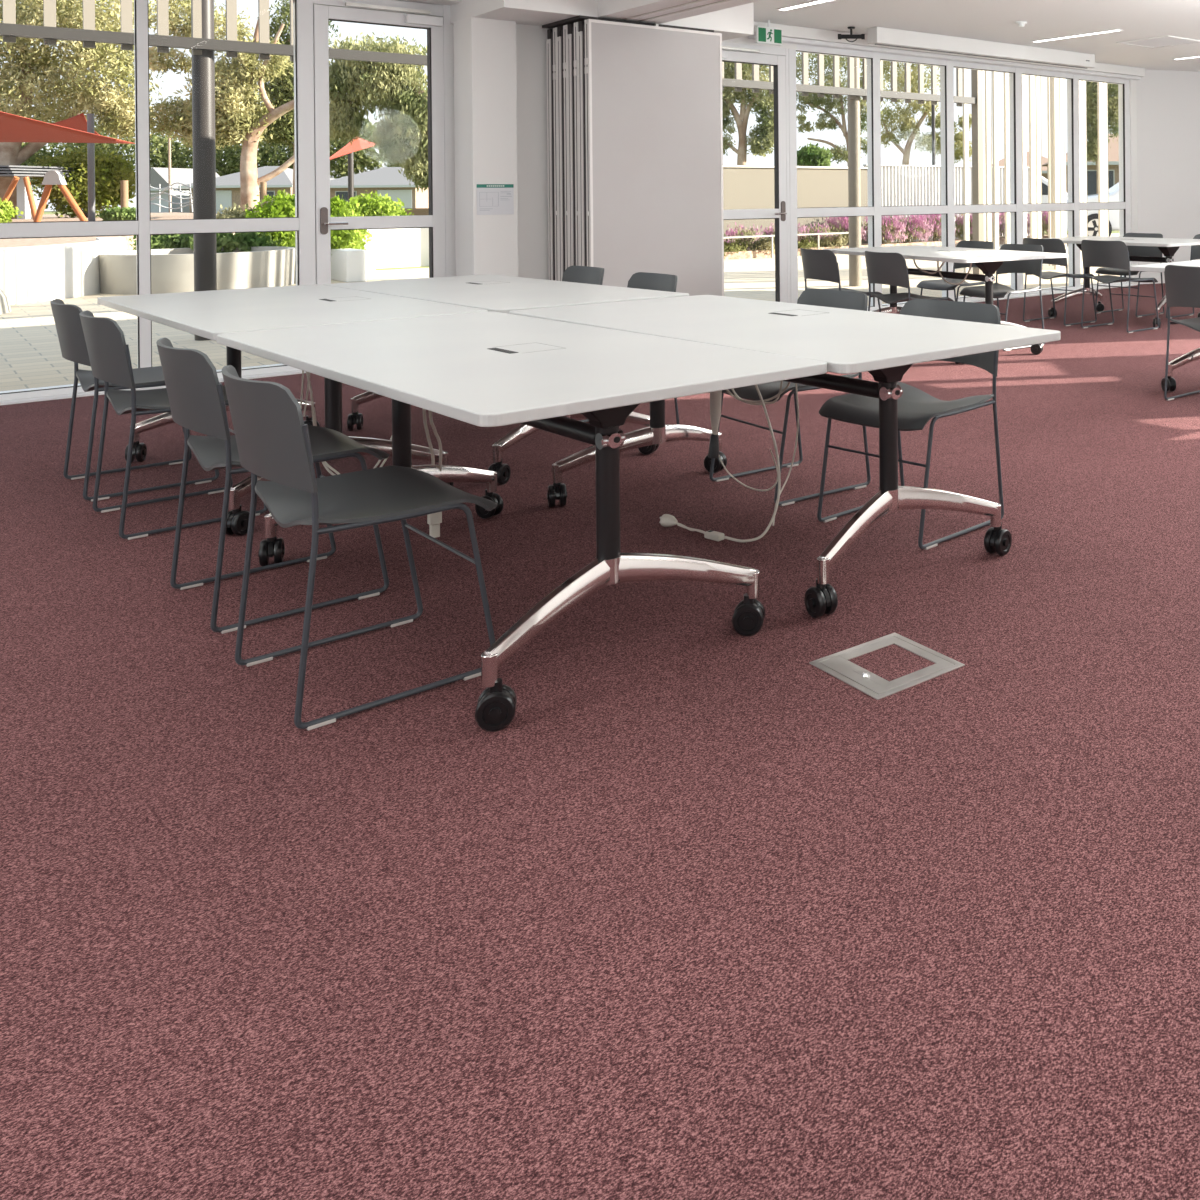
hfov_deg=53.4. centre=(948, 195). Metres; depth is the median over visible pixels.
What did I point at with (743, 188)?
wall
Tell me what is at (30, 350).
ground
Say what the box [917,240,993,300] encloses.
chair
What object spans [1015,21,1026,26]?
smoke detector
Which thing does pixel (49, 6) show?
batten
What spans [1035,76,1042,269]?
batten
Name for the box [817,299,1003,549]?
chair
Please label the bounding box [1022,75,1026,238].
batten
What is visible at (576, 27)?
partition panel
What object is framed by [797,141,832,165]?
bush
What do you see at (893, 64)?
batten
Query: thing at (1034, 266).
chair
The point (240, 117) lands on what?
tree
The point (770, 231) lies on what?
flowering shrub
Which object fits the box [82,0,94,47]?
batten
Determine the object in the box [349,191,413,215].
shrub
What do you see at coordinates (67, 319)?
chair
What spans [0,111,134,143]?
shade sail
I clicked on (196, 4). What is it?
batten
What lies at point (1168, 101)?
wall
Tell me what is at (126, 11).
batten
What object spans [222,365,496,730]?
chair
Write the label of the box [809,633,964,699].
floor outlet cover
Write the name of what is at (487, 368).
table
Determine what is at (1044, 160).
house
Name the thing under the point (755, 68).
batten
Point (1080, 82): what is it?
batten
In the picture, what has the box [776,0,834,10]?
recessed light
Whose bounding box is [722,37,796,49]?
trim
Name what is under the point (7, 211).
shrub
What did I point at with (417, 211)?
wall
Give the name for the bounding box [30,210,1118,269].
lawn
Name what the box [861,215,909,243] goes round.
flowering shrub
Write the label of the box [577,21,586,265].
partition panel
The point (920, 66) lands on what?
batten
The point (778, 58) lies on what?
door
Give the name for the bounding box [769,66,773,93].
batten
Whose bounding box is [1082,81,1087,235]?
batten
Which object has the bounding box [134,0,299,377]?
window
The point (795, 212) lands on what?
window
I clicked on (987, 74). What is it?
batten
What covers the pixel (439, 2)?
trim
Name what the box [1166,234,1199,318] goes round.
chair
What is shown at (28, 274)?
wall
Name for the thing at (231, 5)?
batten
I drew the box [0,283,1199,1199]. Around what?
floor
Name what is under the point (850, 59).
batten
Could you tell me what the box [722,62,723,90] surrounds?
batten
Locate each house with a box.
[135,167,219,212]
[178,166,332,213]
[330,167,428,207]
[992,152,1047,178]
[1042,134,1118,194]
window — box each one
[0,0,139,400]
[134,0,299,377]
[788,44,874,310]
[866,53,947,309]
[940,60,1016,301]
[1009,68,1074,295]
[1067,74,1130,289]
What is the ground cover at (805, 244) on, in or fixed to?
on the garden bed at (757, 253)
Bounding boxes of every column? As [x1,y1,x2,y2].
[191,0,216,340]
[847,57,861,286]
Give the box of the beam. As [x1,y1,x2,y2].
[0,23,975,103]
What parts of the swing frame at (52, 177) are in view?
leg, leg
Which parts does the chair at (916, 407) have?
frame, seat, backrest, frame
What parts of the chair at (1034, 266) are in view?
frame, seat, backrest, frame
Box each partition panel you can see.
[546,29,554,279]
[553,27,558,280]
[556,26,564,280]
[563,25,568,269]
[567,24,575,266]
[574,22,579,265]
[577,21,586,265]
[584,19,723,295]
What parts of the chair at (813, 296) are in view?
frame, seat, frame, backrest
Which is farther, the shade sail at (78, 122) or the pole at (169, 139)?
the pole at (169, 139)
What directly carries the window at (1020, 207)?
in the wall
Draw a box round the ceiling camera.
[838,27,864,41]
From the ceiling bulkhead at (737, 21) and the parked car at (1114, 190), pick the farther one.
the parked car at (1114, 190)
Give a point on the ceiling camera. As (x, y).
(840, 36)
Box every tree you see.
[0,0,168,218]
[28,144,135,217]
[148,0,294,210]
[184,0,342,193]
[329,30,427,191]
[722,62,773,164]
[796,52,889,166]
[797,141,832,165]
[880,61,971,164]
[1086,81,1118,193]
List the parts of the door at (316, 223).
handle, lever, closer arm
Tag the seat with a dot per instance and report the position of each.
(4, 302)
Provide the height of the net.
0.827 m
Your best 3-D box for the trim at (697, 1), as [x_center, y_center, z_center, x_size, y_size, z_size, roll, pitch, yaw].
[1.209,-1.257,4.223,0.138,0.008,10.800,-1,0,-44]
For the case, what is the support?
attached to the ceiling
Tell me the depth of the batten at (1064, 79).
17.53 m
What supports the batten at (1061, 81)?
on the ground at (30, 350)
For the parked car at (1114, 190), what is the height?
1.660 m
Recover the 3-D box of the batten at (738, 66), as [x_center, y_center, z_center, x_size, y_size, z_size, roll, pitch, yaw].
[-2.400,-2.333,12.587,0.072,2.290,0.040,-1,0,-44]
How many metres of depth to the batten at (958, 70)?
15.01 m
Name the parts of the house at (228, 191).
garage door, pane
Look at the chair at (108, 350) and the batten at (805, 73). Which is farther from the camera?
the batten at (805, 73)
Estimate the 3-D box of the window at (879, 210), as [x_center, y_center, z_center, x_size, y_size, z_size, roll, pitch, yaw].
[-0.418,-0.141,11.057,0.986,2.500,0.160,-1,0,-44]
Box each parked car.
[1042,176,1067,214]
[1066,182,1118,236]
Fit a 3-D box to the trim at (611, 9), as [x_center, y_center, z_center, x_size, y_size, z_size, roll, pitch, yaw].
[1.344,-1.390,4.090,0.470,0.257,10.420,-1,0,-44]
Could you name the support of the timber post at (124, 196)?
on the raised bed at (21, 242)
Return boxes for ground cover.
[724,239,748,255]
[750,237,774,253]
[798,236,816,248]
[813,234,847,248]
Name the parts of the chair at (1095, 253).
frame, backrest, seat, frame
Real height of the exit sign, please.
0.202 m
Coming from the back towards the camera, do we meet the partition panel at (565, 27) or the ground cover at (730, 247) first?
the ground cover at (730, 247)
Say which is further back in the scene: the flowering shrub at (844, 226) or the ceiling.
the flowering shrub at (844, 226)
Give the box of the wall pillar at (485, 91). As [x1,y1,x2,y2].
[453,17,517,276]
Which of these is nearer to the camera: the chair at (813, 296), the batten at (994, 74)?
the chair at (813, 296)
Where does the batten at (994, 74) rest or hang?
on the ground at (30, 350)
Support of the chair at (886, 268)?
on the floor
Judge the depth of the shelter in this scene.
34.90 m
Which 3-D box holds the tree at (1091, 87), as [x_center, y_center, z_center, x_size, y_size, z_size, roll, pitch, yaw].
[5.950,-2.002,41.968,2.738,6.168,1.660,0,0,9]
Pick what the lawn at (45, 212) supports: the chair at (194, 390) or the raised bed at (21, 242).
the raised bed at (21, 242)
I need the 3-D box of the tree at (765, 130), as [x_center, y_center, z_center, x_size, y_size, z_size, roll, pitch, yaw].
[-5.926,-1.754,31.107,3.400,5.923,2.365,0,0,19]
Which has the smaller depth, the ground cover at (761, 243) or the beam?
the beam
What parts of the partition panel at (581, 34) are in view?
edge frame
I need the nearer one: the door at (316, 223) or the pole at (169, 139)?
the door at (316, 223)
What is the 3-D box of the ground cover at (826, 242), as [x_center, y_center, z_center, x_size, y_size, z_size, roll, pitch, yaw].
[-2.332,0.922,21.501,0.780,0.390,0.494,-1,0,-44]
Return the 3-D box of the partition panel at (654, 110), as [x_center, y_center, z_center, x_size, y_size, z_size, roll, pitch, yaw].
[-2.087,-0.066,7.925,1.058,2.332,0.064,-1,0,-44]
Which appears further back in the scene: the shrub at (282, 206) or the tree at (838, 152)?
the tree at (838, 152)
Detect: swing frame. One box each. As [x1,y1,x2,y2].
[2,176,36,219]
[33,170,87,221]
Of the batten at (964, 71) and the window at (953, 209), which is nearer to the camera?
the window at (953, 209)
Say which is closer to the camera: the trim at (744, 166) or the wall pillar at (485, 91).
the wall pillar at (485, 91)
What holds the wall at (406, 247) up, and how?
on the ground at (30, 350)
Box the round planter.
[99,246,295,294]
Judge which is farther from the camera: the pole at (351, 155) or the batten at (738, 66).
the pole at (351, 155)
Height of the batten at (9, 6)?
2.290 m
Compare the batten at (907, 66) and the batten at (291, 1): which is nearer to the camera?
the batten at (291, 1)
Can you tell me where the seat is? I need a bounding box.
[0,288,10,313]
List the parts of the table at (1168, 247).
mounting plate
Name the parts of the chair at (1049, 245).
frame, backrest, seat, frame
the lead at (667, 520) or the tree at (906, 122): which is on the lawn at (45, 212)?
the tree at (906, 122)
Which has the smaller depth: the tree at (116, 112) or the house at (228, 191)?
the tree at (116, 112)
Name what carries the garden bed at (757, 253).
on the ground at (30, 350)
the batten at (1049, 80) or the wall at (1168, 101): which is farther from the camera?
the batten at (1049, 80)
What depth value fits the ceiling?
9.61 m
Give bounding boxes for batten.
[2,0,15,42]
[43,0,56,45]
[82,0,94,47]
[120,0,132,50]
[157,0,168,52]
[192,0,201,54]
[226,0,236,57]
[258,0,269,59]
[290,0,293,61]
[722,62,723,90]
[734,63,741,91]
[752,64,758,92]
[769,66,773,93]
[801,52,808,95]
[817,54,823,96]
[833,56,839,97]
[848,57,854,98]
[862,59,866,99]
[880,60,882,100]
[891,61,896,101]
[904,63,910,102]
[918,64,923,103]
[931,65,936,104]
[956,68,961,106]
[962,69,969,272]
[983,71,985,274]
[984,71,992,241]
[992,72,998,249]
[1004,73,1009,273]
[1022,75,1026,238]
[1029,75,1036,237]
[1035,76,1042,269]
[1047,77,1053,265]
[1052,78,1059,269]
[1059,78,1065,267]
[1064,79,1066,253]
[1079,80,1082,267]
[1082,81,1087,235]
[1097,82,1104,235]
[1103,83,1108,236]
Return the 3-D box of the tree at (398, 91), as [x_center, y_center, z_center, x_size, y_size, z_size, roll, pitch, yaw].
[-13.275,-1.317,26.010,3.178,5.205,2.490,-1,0,-22]
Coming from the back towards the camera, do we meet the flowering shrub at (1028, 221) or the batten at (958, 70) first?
the flowering shrub at (1028, 221)
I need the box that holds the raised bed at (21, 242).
[0,212,234,250]
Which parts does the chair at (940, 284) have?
frame, seat, frame, backrest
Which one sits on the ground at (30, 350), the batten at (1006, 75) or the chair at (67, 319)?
the batten at (1006, 75)
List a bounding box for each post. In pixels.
[120,180,128,208]
[260,182,266,206]
[971,70,983,274]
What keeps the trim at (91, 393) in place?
attached to the wall at (531, 63)
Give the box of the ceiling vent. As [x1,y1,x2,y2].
[1116,35,1199,47]
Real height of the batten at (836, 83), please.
2.290 m
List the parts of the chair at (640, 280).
backrest, frame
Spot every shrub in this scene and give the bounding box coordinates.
[0,198,23,222]
[96,206,135,220]
[129,234,193,249]
[189,232,280,252]
[216,190,287,218]
[244,189,294,246]
[330,195,372,252]
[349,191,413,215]
[724,222,761,249]
[757,222,811,249]
[798,223,841,247]
[824,217,867,245]
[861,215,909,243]
[891,215,933,242]
[919,214,958,241]
[955,213,972,239]
[970,213,1004,236]
[1000,212,1029,236]
[1027,211,1047,235]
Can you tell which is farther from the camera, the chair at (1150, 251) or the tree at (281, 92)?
the tree at (281, 92)
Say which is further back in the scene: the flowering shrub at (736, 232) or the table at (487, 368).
the flowering shrub at (736, 232)
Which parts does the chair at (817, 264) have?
backrest, seat, frame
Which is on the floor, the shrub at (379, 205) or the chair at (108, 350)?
the chair at (108, 350)
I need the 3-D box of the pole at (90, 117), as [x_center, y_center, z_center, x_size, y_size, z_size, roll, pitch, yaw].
[-23.610,-0.780,30.498,0.160,2.977,0.160,-1,0,-44]
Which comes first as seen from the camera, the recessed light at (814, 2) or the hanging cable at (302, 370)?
the hanging cable at (302, 370)
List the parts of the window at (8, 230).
pane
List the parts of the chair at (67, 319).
backrest, frame, seat, frame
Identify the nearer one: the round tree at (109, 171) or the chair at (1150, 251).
the chair at (1150, 251)
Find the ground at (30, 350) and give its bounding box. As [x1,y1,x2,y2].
[0,233,1119,390]
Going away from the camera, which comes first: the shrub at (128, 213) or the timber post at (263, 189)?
the shrub at (128, 213)
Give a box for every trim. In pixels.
[0,284,1137,404]
[401,0,460,5]
[443,5,455,276]
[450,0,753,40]
[597,0,760,23]
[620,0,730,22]
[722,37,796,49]
[723,165,866,168]
[748,34,1140,79]
[754,21,1144,76]
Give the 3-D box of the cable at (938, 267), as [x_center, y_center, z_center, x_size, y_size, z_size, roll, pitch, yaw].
[-0.045,0.528,7.895,0.484,0.202,0.086,0,0,19]
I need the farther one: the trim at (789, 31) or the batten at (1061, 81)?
the batten at (1061, 81)
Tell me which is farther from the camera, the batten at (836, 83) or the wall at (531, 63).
the batten at (836, 83)
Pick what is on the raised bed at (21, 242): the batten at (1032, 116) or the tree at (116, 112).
the tree at (116, 112)
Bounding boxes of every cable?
[300,370,309,416]
[306,371,391,474]
[913,259,971,284]
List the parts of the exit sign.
green panel, green panel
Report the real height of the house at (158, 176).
3.700 m
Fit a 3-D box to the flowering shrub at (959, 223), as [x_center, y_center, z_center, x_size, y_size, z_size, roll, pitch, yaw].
[0.445,0.664,24.452,0.850,0.826,1.084,0,0,38]
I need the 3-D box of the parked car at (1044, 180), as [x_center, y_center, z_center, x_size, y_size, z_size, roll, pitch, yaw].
[2.144,0.223,30.000,4.472,1.660,1.792,0,0,0]
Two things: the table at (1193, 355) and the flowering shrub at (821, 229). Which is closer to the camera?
the table at (1193, 355)
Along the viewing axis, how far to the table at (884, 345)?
3.40 m
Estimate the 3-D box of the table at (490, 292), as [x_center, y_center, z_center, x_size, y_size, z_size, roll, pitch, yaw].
[-2.104,0.782,5.131,1.945,0.709,0.850,0,0,43]
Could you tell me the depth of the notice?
7.72 m
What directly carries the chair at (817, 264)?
on the floor
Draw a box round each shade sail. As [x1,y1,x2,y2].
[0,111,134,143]
[50,113,98,134]
[330,138,375,159]
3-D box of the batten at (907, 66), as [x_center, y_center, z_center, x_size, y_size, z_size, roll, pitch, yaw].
[-0.541,-2.353,14.375,0.072,2.290,0.040,-1,0,-44]
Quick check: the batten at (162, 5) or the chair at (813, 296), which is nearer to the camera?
the chair at (813, 296)
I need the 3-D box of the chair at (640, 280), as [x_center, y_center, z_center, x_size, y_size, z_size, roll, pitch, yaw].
[-1.616,0.762,5.407,0.515,0.741,0.485,-1,0,-44]
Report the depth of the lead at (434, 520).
3.69 m
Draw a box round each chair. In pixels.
[50,299,220,501]
[79,310,266,539]
[156,338,389,633]
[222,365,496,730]
[562,266,604,284]
[579,272,678,424]
[709,288,870,505]
[800,248,881,311]
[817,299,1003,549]
[865,251,953,310]
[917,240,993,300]
[959,244,1044,350]
[1023,238,1096,325]
[1081,240,1158,332]
[1095,233,1164,316]
[1164,265,1199,400]
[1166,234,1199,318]
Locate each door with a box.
[293,0,445,284]
[722,42,790,302]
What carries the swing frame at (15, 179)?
on the raised bed at (21, 242)
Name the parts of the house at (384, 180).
pane, garage door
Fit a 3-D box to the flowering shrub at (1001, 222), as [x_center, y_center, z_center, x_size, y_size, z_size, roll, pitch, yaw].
[0.987,0.611,25.112,1.130,0.838,0.808,-1,0,-15]
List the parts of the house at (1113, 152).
pane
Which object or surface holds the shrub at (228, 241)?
in the round planter
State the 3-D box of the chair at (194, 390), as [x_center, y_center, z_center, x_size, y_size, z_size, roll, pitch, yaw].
[-1.944,0.770,3.175,0.485,0.741,0.515,0,0,44]
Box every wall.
[0,237,125,304]
[331,228,428,281]
[401,208,428,215]
[516,24,548,279]
[723,167,867,248]
[1129,80,1137,283]
[1136,69,1199,283]
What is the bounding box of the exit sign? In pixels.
[755,21,781,45]
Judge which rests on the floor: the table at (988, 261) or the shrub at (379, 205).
the table at (988, 261)
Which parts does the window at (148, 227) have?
pane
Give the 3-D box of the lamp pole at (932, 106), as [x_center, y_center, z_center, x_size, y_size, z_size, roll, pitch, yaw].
[-0.404,-0.776,29.998,0.100,3.677,0.100,-1,0,-44]
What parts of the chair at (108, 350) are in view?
backrest, frame, seat, frame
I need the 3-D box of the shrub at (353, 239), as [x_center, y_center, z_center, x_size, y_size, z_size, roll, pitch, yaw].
[-8.735,0.591,15.793,0.901,1.241,0.954,0,0,0]
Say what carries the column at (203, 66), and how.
on the ground at (30, 350)
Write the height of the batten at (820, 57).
2.290 m
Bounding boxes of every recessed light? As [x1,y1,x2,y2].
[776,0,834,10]
[1030,29,1122,42]
[1173,56,1199,59]
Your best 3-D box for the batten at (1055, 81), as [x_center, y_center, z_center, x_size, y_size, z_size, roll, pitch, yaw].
[1.597,-1.214,16.487,0.100,4.615,0.040,-1,0,-44]
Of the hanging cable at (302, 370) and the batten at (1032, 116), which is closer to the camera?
the hanging cable at (302, 370)
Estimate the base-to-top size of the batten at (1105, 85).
4.615 m
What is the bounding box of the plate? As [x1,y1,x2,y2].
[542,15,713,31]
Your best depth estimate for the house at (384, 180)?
84.00 m
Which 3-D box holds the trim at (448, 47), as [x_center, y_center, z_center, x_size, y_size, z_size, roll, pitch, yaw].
[-3.594,-0.112,7.953,0.081,2.510,0.110,-1,0,-44]
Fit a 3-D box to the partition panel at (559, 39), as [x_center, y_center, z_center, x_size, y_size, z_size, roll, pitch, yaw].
[-2.372,-0.064,8.215,1.057,2.332,0.081,-1,0,-44]
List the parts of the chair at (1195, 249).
backrest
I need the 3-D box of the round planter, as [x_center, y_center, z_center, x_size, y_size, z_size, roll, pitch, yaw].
[-9.831,0.955,14.543,2.200,0.480,2.200,-1,0,-44]
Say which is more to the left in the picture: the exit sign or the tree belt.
the tree belt
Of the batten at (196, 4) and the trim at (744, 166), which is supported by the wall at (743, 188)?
the trim at (744, 166)
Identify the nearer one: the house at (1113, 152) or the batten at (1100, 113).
the batten at (1100, 113)
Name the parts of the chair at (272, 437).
backrest, frame, seat, frame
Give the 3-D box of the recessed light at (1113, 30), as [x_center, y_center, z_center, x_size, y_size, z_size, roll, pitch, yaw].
[1.211,-1.530,10.595,0.090,0.008,1.070,-1,0,-44]
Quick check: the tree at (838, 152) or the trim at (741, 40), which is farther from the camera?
the tree at (838, 152)
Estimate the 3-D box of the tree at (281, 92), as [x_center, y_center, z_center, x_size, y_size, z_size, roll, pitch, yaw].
[-23.645,-3.026,38.127,5.354,8.753,2.356,0,0,7]
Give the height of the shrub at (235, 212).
1.093 m
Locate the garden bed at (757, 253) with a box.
[724,234,1067,259]
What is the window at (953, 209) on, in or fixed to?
in the wall
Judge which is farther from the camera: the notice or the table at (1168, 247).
the table at (1168, 247)
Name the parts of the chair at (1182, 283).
frame, backrest, seat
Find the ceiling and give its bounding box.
[753,0,1199,70]
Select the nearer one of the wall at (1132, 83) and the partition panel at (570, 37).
the partition panel at (570, 37)
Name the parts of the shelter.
post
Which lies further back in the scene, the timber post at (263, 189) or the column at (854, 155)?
the timber post at (263, 189)
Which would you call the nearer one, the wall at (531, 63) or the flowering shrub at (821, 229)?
the wall at (531, 63)
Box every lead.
[422,408,441,537]
[659,381,798,541]
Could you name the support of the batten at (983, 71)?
on the ground at (30, 350)
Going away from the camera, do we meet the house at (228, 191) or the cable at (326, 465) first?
the cable at (326, 465)
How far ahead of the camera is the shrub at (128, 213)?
27.76 m
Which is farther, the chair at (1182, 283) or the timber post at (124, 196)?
the timber post at (124, 196)
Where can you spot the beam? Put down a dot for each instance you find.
(6, 29)
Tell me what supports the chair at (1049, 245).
on the floor
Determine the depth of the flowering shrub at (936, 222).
23.83 m
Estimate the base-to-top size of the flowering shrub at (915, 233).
0.919 m
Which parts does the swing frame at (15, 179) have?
leg, leg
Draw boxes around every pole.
[87,113,94,220]
[168,138,171,212]
[348,140,353,201]
[931,105,935,164]
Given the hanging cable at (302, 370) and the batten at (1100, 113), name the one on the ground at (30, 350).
the batten at (1100, 113)
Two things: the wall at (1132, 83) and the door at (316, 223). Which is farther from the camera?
the wall at (1132, 83)
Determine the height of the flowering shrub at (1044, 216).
0.823 m
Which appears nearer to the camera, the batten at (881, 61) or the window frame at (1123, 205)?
the window frame at (1123, 205)
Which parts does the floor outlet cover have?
grip plate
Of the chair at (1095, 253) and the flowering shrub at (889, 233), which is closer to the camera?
the chair at (1095, 253)
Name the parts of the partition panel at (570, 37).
edge frame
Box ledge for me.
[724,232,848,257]
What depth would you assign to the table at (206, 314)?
4.23 m
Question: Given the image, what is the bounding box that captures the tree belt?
[8,108,405,209]
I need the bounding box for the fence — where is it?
[863,164,1029,241]
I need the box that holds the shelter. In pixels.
[0,165,74,218]
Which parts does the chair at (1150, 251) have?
frame, seat, backrest, frame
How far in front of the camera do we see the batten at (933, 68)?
14.68 m
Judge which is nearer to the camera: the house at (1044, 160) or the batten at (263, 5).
the batten at (263, 5)
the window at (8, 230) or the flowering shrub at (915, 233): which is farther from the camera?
the flowering shrub at (915, 233)
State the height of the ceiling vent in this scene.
0.012 m
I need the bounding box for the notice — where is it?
[476,184,513,214]
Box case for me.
[867,27,1094,68]
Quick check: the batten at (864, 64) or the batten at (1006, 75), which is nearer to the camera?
the batten at (864, 64)
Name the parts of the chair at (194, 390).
backrest, frame, seat, frame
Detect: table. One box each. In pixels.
[97,284,487,534]
[216,311,826,731]
[323,274,688,483]
[509,295,1060,617]
[822,245,1067,363]
[1042,236,1199,327]
[1130,260,1199,391]
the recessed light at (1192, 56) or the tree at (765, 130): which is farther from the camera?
the tree at (765, 130)
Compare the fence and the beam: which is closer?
the beam
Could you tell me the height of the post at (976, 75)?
4.615 m
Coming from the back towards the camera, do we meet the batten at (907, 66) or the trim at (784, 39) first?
the batten at (907, 66)
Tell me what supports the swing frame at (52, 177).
on the raised bed at (21, 242)
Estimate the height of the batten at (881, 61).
2.290 m
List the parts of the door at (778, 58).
closer arm, handle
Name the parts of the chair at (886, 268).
backrest, frame, seat, frame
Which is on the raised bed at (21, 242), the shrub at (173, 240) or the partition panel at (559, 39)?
the shrub at (173, 240)
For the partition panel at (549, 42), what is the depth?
7.96 m
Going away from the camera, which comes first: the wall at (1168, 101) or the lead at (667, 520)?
the lead at (667, 520)
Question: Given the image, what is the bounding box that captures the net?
[150,182,192,211]

